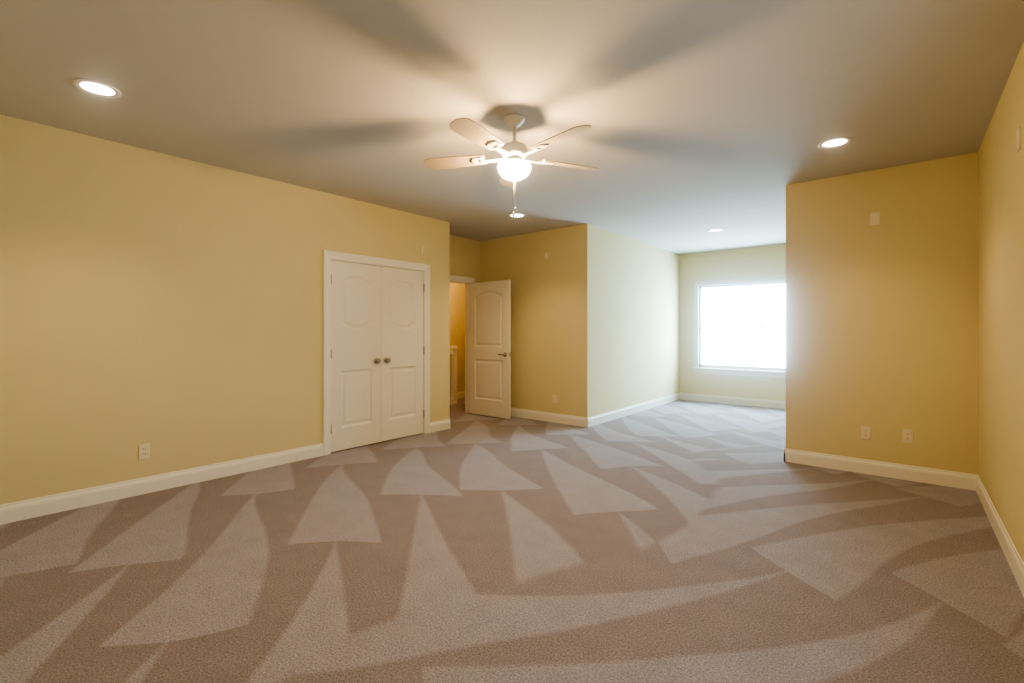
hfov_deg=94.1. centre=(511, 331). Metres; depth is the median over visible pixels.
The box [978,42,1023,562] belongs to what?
wall
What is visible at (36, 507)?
baseboard
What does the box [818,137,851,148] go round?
recessed light
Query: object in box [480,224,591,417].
wall
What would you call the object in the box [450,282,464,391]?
wall
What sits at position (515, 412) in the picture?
baseboard
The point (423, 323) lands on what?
door frame
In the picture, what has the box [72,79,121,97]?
recessed light
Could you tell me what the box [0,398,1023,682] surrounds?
floor
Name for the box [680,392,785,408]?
baseboard
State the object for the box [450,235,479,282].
wall
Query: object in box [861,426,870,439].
outlet
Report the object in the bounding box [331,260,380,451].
closet door
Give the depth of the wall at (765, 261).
8.56 m
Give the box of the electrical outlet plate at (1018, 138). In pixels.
[1017,126,1020,152]
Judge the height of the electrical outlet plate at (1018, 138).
0.116 m
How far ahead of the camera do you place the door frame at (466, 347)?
7.52 m
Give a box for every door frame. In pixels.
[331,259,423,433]
[450,275,474,412]
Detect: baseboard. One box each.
[0,443,323,524]
[430,419,449,432]
[457,391,464,398]
[511,408,587,426]
[588,392,679,426]
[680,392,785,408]
[784,448,971,489]
[972,474,1023,596]
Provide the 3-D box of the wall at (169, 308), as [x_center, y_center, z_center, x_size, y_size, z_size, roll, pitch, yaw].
[-2.405,-0.081,4.513,0.120,2.740,4.814,0,0,39]
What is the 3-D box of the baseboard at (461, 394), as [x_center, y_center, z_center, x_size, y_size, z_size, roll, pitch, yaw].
[-1.597,1.224,8.436,0.014,0.130,3.800,0,0,39]
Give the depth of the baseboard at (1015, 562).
2.83 m
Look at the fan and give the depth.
3.17 m
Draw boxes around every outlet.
[139,443,149,459]
[552,395,556,402]
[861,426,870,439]
[902,429,912,443]
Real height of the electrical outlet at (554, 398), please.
0.116 m
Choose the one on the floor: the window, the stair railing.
the stair railing
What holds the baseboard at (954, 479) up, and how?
attached to the wall at (882, 330)
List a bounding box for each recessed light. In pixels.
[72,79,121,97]
[508,213,525,217]
[707,228,723,231]
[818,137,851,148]
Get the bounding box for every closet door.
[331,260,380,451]
[381,266,424,441]
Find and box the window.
[691,275,785,378]
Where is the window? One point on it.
(739, 326)
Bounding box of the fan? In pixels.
[424,114,597,216]
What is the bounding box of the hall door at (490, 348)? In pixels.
[469,280,510,418]
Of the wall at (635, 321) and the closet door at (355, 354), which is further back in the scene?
the wall at (635, 321)
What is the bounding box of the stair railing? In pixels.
[450,346,457,403]
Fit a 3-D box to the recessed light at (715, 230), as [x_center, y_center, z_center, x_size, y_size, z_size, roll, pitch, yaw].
[2.909,-1.446,6.811,0.222,0.007,0.222,0,0,39]
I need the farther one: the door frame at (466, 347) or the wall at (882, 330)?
the door frame at (466, 347)
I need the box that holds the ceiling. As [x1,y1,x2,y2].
[0,0,1023,254]
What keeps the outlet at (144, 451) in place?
attached to the wall at (169, 308)
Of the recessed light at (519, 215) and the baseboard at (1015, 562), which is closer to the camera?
the baseboard at (1015, 562)
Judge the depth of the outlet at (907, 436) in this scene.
4.13 m
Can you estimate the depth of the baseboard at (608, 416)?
7.39 m
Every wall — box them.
[0,114,449,504]
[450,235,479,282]
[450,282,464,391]
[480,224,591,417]
[592,225,679,415]
[680,244,785,400]
[786,152,977,474]
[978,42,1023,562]
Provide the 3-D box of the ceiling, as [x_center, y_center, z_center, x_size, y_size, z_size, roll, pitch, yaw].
[0.541,-1.501,5.488,7.303,0.100,10.305,0,0,39]
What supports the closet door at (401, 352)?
in the wall at (169, 308)
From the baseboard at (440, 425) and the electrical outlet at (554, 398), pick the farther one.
the electrical outlet at (554, 398)

